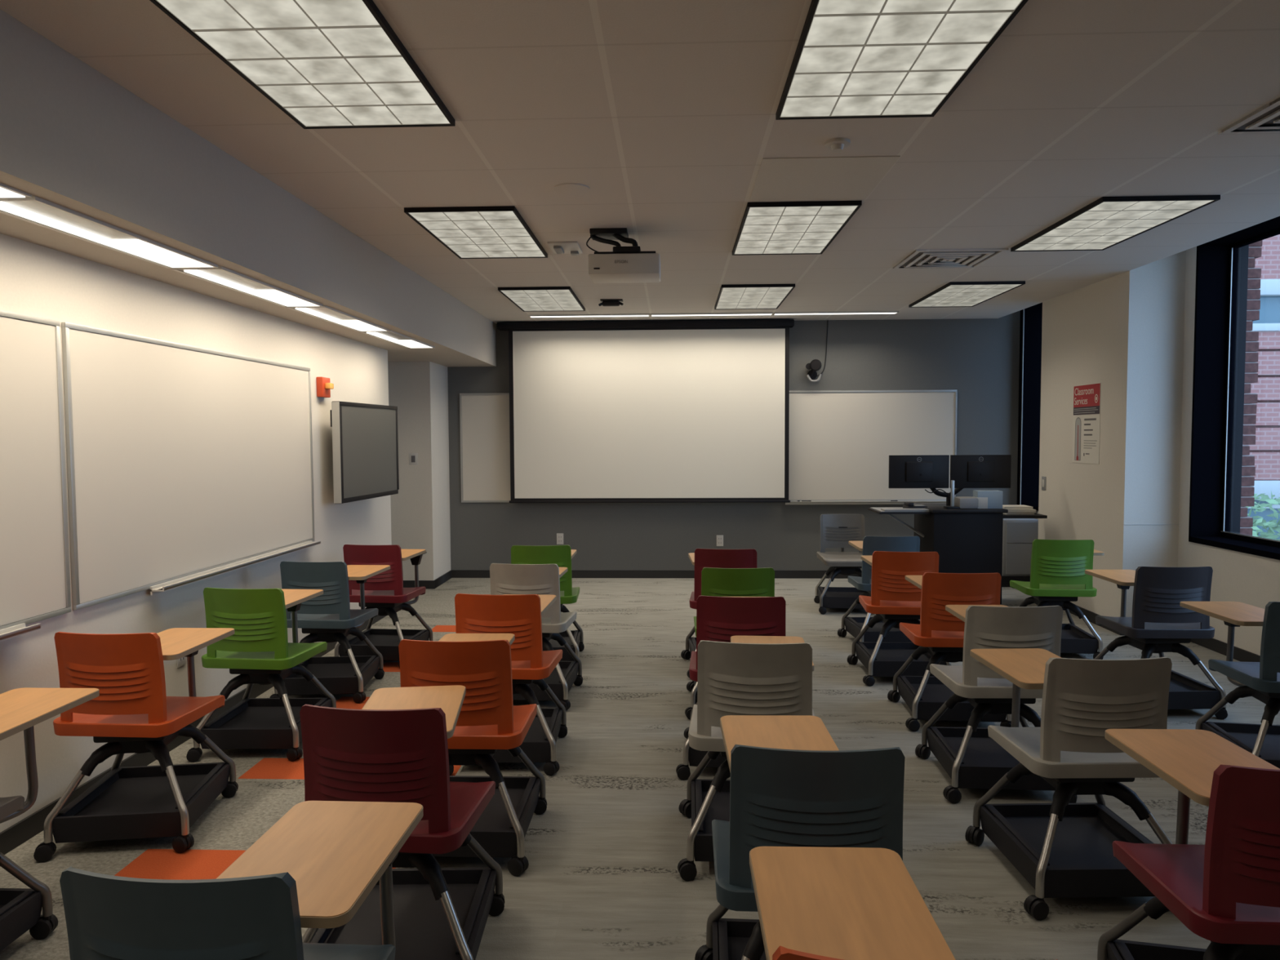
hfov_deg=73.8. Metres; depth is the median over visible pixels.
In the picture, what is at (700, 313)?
recessed light
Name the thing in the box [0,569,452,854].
baseboard
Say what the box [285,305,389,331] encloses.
recessed light
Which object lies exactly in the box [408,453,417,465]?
light switch
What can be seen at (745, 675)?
chair
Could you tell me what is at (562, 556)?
chair
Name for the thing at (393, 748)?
chair
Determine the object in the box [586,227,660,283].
projector
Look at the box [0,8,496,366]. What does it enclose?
soffit
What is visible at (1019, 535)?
base cabinet
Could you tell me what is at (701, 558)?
chair
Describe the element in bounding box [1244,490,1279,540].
leafy tree
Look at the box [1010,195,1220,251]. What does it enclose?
recessed light
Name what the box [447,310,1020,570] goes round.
wall
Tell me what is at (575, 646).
tray
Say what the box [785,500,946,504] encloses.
marker tray
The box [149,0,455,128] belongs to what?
recessed light
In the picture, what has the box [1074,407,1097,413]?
print
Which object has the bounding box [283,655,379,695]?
tray
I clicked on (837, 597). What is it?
tray
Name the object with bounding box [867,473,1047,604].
desk
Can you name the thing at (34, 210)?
recessed light
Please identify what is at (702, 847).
tray
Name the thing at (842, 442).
whiteboard
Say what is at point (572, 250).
socket
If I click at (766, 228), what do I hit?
recessed light
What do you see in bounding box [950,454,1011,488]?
monitor
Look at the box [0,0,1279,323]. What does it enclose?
ceiling
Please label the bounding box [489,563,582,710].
chair
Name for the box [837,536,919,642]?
chair
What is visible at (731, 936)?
tray
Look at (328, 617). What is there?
chair
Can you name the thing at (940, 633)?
chair
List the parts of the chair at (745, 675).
leg, leg, seat, backrest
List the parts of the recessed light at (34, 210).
diffuser panel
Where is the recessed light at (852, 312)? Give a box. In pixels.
[773,311,898,315]
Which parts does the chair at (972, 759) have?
leg, leg, seat, backrest, leg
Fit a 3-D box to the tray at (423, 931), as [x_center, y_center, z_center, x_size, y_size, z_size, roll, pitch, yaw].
[-0.693,1.317,2.514,0.468,0.116,0.492,0,3,-1]
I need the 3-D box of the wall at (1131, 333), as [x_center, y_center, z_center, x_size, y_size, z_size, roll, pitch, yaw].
[3.992,-0.141,3.158,0.870,3.000,11.830,0,3,2]
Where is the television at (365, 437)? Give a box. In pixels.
[329,400,399,503]
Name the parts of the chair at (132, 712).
leg, backrest, leg, seat, leg, tablet post, leg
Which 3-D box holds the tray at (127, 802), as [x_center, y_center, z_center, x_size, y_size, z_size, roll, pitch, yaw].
[-1.965,1.279,3.404,0.468,0.116,0.492,-1,3,-7]
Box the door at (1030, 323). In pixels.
[1017,302,1041,510]
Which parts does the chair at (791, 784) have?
leg, seat, leg, backrest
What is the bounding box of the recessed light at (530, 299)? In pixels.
[497,286,585,311]
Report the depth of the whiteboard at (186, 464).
4.27 m
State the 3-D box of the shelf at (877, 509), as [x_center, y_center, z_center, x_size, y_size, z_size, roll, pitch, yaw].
[2.348,0.278,7.763,0.440,0.023,0.450,0,3,2]
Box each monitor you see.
[888,454,949,488]
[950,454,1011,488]
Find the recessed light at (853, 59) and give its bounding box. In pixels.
[775,0,1028,119]
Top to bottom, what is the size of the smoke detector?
0.035 m
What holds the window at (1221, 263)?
in the wall at (1131, 333)
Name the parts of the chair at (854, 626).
leg, seat, leg, backrest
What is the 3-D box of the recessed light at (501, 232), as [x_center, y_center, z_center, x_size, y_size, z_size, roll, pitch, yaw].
[-0.941,-1.474,5.146,0.594,0.024,1.204,0,3,2]
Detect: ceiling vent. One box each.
[893,248,1008,268]
[1217,97,1279,134]
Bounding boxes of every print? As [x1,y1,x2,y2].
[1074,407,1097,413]
[1083,417,1096,456]
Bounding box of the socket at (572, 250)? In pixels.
[553,245,578,255]
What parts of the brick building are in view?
window rail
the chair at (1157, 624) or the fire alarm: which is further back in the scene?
the fire alarm
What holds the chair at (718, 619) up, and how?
on the floor
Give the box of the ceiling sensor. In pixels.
[598,298,623,306]
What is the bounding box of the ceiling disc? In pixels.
[553,182,589,195]
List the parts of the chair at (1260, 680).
leg, tablet post, seat, leg, backrest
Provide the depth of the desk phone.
7.71 m
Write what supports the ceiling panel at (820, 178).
attached to the ceiling
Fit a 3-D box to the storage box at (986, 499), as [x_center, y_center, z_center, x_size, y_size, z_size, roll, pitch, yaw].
[3.090,0.172,7.583,0.222,0.155,0.124,0,3,2]
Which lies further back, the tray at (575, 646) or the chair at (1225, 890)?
the tray at (575, 646)
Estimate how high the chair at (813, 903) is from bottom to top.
0.825 m
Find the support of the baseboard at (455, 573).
attached to the wall at (979, 358)
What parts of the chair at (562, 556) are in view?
backrest, seat, leg, leg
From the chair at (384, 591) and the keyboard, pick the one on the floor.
the chair at (384, 591)
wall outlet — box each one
[176,657,186,667]
[556,533,563,544]
[716,534,723,546]
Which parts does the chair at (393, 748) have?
leg, backrest, seat, leg, leg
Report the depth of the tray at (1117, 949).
2.31 m
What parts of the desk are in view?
monitor arm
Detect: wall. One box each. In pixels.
[0,233,391,832]
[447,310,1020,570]
[1035,246,1279,655]
[1240,240,1262,535]
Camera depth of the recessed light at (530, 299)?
7.44 m
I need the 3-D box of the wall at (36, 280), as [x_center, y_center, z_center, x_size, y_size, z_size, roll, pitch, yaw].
[-2.779,0.243,3.103,0.800,2.307,11.150,0,3,2]
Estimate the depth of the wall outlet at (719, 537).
9.24 m
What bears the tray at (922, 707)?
on the chair at (940, 633)
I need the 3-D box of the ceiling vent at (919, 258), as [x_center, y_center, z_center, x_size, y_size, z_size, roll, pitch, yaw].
[2.140,-1.534,5.930,0.600,0.016,0.600,0,3,2]
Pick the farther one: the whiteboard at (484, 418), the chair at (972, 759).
the whiteboard at (484, 418)
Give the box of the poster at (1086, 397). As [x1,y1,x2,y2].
[1072,382,1101,464]
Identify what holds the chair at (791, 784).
on the floor
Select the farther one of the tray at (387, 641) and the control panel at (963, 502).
the control panel at (963, 502)
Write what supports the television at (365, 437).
attached to the wall at (36, 280)
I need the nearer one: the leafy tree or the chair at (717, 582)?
the chair at (717, 582)
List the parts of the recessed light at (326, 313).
diffuser panel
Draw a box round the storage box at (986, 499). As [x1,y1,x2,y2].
[972,490,1003,508]
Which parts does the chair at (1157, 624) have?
leg, tablet post, seat, leg, backrest, leg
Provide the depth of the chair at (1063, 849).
2.77 m
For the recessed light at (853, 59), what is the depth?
2.71 m
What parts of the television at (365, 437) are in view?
trim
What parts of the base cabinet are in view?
drawer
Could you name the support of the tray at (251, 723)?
on the chair at (260, 651)
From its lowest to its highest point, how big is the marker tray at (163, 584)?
0.040 m
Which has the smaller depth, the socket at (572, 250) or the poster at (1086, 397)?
the socket at (572, 250)
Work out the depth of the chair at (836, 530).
7.74 m
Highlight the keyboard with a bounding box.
[880,508,928,511]
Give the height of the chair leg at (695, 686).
0.116 m
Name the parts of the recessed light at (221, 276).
diffuser panel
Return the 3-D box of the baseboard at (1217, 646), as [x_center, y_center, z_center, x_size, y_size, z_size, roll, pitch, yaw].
[3.763,1.316,3.235,0.422,0.085,11.818,0,3,2]
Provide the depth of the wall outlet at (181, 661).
4.32 m
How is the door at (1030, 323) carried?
attached to the wall at (979, 358)
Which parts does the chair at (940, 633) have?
leg, leg, seat, backrest, leg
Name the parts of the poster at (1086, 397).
heading panel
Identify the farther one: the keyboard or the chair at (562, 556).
the keyboard
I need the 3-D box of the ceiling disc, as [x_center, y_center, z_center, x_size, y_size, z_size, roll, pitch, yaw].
[-0.339,-1.437,4.219,0.180,0.010,0.180,0,3,2]
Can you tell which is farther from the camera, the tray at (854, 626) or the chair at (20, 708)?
the tray at (854, 626)
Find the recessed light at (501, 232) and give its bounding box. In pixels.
[404,205,547,258]
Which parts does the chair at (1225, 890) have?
leg, tablet post, seat, backrest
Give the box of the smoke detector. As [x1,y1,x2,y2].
[824,137,849,152]
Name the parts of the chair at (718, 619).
leg, seat, backrest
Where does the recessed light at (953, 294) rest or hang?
in the ceiling
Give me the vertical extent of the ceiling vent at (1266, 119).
0.016 m
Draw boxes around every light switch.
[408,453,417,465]
[1041,475,1046,490]
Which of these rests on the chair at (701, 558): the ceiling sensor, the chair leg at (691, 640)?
the chair leg at (691, 640)
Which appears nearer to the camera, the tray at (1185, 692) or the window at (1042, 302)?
the tray at (1185, 692)
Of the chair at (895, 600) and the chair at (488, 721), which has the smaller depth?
the chair at (488, 721)
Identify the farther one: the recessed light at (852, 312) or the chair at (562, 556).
the recessed light at (852, 312)
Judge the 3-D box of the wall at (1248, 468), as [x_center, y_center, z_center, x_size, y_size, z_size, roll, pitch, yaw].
[4.496,-0.490,6.350,0.109,3.960,0.125,0,3,2]
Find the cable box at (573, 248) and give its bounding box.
[546,241,582,255]
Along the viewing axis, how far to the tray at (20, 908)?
2.58 m
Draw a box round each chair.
[0,687,99,951]
[33,627,238,862]
[59,800,423,959]
[186,587,336,762]
[269,560,390,703]
[299,684,504,959]
[334,544,432,667]
[398,633,546,875]
[448,593,567,775]
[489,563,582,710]
[511,545,584,661]
[675,595,786,780]
[677,635,814,880]
[680,548,756,678]
[684,567,774,719]
[694,715,905,959]
[749,846,1057,959]
[813,514,878,614]
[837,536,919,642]
[847,551,951,686]
[887,572,1011,731]
[915,604,1077,804]
[964,648,1172,920]
[1009,539,1104,659]
[1084,566,1227,719]
[1097,728,1279,959]
[1179,601,1279,768]
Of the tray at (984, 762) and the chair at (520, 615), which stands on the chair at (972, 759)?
the tray at (984, 762)
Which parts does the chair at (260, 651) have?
leg, backrest, leg, seat, leg, tablet post, leg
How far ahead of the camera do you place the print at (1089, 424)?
7.02 m
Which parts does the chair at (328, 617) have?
backrest, seat, leg, tablet post, leg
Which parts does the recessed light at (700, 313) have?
diffuser panel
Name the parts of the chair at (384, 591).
leg, leg, backrest, seat, leg, tablet post, leg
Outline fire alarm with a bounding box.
[316,377,333,397]
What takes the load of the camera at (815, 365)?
attached to the wall at (979, 358)
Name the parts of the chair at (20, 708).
seat, tablet post, leg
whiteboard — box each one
[0,309,71,641]
[61,321,320,610]
[459,392,510,502]
[785,389,956,504]
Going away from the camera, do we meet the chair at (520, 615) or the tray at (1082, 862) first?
the tray at (1082, 862)
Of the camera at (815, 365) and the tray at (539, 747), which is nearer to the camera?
the tray at (539, 747)
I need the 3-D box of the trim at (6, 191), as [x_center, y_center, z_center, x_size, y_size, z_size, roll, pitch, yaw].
[-2.043,-0.861,2.140,0.230,0.011,1.080,0,3,2]
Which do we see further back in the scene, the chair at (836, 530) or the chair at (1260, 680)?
the chair at (836, 530)
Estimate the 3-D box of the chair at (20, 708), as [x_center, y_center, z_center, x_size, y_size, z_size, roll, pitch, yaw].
[-2.066,1.014,2.470,0.611,0.825,0.716,0,3,2]
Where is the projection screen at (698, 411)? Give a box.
[497,319,794,502]
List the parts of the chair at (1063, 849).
leg, tablet post, leg, seat, leg, backrest, leg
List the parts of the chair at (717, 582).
leg, seat, backrest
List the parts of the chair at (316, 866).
backrest, seat, tablet post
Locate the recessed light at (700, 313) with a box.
[650,312,773,316]
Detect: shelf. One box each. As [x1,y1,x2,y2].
[867,506,929,514]
[1003,512,1047,518]
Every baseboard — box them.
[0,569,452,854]
[451,569,859,578]
[1063,605,1260,662]
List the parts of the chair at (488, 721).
backrest, seat, leg, leg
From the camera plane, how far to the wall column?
8.67 m
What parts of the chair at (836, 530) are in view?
leg, leg, seat, backrest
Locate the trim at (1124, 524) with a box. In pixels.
[1124,524,1178,524]
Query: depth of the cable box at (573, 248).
5.46 m
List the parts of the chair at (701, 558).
leg, seat, backrest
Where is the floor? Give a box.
[0,577,1279,959]
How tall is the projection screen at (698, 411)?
1.920 m
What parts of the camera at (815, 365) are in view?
knob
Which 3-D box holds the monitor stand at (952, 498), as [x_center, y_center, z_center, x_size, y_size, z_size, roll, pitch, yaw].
[2.765,0.128,7.554,0.120,0.250,0.100,0,3,2]
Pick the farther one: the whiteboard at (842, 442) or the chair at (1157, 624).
the whiteboard at (842, 442)
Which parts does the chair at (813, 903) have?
backrest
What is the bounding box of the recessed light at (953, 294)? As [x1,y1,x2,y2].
[908,280,1025,307]
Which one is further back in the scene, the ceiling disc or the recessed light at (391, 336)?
the recessed light at (391, 336)
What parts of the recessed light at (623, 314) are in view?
diffuser panel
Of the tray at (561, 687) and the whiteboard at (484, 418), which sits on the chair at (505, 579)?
the tray at (561, 687)
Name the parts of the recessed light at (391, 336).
diffuser panel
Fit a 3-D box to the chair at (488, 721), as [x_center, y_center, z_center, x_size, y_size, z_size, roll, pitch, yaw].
[-0.662,0.966,3.268,0.554,0.825,0.604,0,3,2]
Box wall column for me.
[387,361,450,580]
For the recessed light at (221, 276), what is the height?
0.018 m
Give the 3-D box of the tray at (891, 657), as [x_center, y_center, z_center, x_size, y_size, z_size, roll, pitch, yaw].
[1.671,1.154,5.499,0.468,0.116,0.492,0,3,2]
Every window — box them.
[1036,302,1042,511]
[1188,216,1279,559]
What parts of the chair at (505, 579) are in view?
backrest, seat, leg, leg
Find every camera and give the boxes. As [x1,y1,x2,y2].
[805,320,828,382]
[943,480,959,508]
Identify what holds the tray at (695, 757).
on the chair at (718, 619)
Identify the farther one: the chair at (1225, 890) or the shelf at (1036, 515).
the shelf at (1036, 515)
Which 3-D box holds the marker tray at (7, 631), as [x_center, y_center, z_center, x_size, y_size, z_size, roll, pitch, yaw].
[-2.356,0.613,2.358,0.067,0.040,1.800,0,3,2]
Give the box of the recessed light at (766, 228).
[732,200,862,255]
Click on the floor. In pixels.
(602, 880)
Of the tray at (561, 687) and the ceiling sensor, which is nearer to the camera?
the tray at (561, 687)
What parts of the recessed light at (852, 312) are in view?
diffuser panel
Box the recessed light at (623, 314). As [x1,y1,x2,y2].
[528,313,649,318]
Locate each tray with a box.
[0,623,40,641]
[0,888,42,951]
[52,762,230,843]
[150,540,320,595]
[200,697,331,749]
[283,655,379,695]
[311,867,496,959]
[338,628,429,660]
[432,775,540,857]
[493,707,562,762]
[512,661,578,701]
[542,630,580,661]
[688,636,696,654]
[688,746,727,767]
[691,778,730,862]
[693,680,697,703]
[712,918,766,959]
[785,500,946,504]
[817,586,866,608]
[844,617,912,642]
[854,641,946,676]
[897,675,1006,722]
[926,726,1055,791]
[979,802,1155,897]
[1060,623,1097,653]
[1106,939,1262,959]
[1168,670,1220,709]
[1201,721,1279,768]
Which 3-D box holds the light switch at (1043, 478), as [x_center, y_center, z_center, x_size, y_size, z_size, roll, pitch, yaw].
[3.739,0.030,7.902,0.010,0.125,0.085,0,3,2]
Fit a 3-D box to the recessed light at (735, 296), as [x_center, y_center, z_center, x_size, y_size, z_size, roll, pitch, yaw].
[0.982,-1.604,7.508,0.594,0.024,1.204,0,3,2]
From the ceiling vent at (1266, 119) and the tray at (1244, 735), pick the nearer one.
the ceiling vent at (1266, 119)
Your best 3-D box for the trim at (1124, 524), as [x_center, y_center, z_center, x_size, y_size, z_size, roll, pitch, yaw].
[3.897,0.338,6.496,0.405,0.006,0.004,0,3,2]
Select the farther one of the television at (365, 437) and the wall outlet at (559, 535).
the wall outlet at (559, 535)
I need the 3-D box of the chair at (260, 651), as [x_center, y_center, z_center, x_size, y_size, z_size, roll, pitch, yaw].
[-1.897,0.918,4.331,0.547,0.825,0.590,0,3,0]
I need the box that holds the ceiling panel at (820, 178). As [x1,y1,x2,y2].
[749,155,900,201]
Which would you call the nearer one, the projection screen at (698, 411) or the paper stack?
the paper stack
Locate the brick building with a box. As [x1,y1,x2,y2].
[1243,234,1279,538]
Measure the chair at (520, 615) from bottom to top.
0.825 m
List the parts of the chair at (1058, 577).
seat, backrest, leg, leg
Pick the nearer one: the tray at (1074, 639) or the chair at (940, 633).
the chair at (940, 633)
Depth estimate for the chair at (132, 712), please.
3.19 m
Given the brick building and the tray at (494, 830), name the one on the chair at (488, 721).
the tray at (494, 830)
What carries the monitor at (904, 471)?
attached to the desk
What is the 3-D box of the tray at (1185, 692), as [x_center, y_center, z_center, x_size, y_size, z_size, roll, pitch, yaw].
[2.908,1.181,4.851,0.468,0.116,0.492,0,3,-2]
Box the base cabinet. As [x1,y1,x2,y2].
[1001,518,1038,586]
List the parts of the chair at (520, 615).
backrest, seat, leg, leg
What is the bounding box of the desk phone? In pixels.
[902,502,927,508]
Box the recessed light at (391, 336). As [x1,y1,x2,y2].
[359,329,435,348]
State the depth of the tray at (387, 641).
5.95 m
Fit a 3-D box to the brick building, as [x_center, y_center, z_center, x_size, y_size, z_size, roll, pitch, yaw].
[14.538,-2.726,13.590,16.000,15.000,0.660,0,3,2]
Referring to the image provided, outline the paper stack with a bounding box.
[1002,504,1035,514]
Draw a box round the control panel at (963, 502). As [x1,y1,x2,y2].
[954,496,977,508]
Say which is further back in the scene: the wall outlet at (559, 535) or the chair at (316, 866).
the wall outlet at (559, 535)
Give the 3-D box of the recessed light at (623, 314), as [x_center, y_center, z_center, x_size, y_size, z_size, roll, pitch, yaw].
[-0.509,-1.658,8.613,1.215,0.014,0.124,0,3,2]
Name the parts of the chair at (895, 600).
leg, leg, seat, backrest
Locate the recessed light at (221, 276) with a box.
[170,266,323,306]
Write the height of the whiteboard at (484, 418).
1.190 m
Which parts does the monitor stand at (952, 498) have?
camera stem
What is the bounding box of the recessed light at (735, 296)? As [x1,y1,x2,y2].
[714,284,795,309]
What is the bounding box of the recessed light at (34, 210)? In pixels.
[0,195,217,268]
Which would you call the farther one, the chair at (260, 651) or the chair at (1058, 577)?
the chair at (1058, 577)
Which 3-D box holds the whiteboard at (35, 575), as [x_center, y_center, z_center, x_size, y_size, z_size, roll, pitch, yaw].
[-2.368,0.025,2.309,0.085,1.220,2.360,0,3,2]

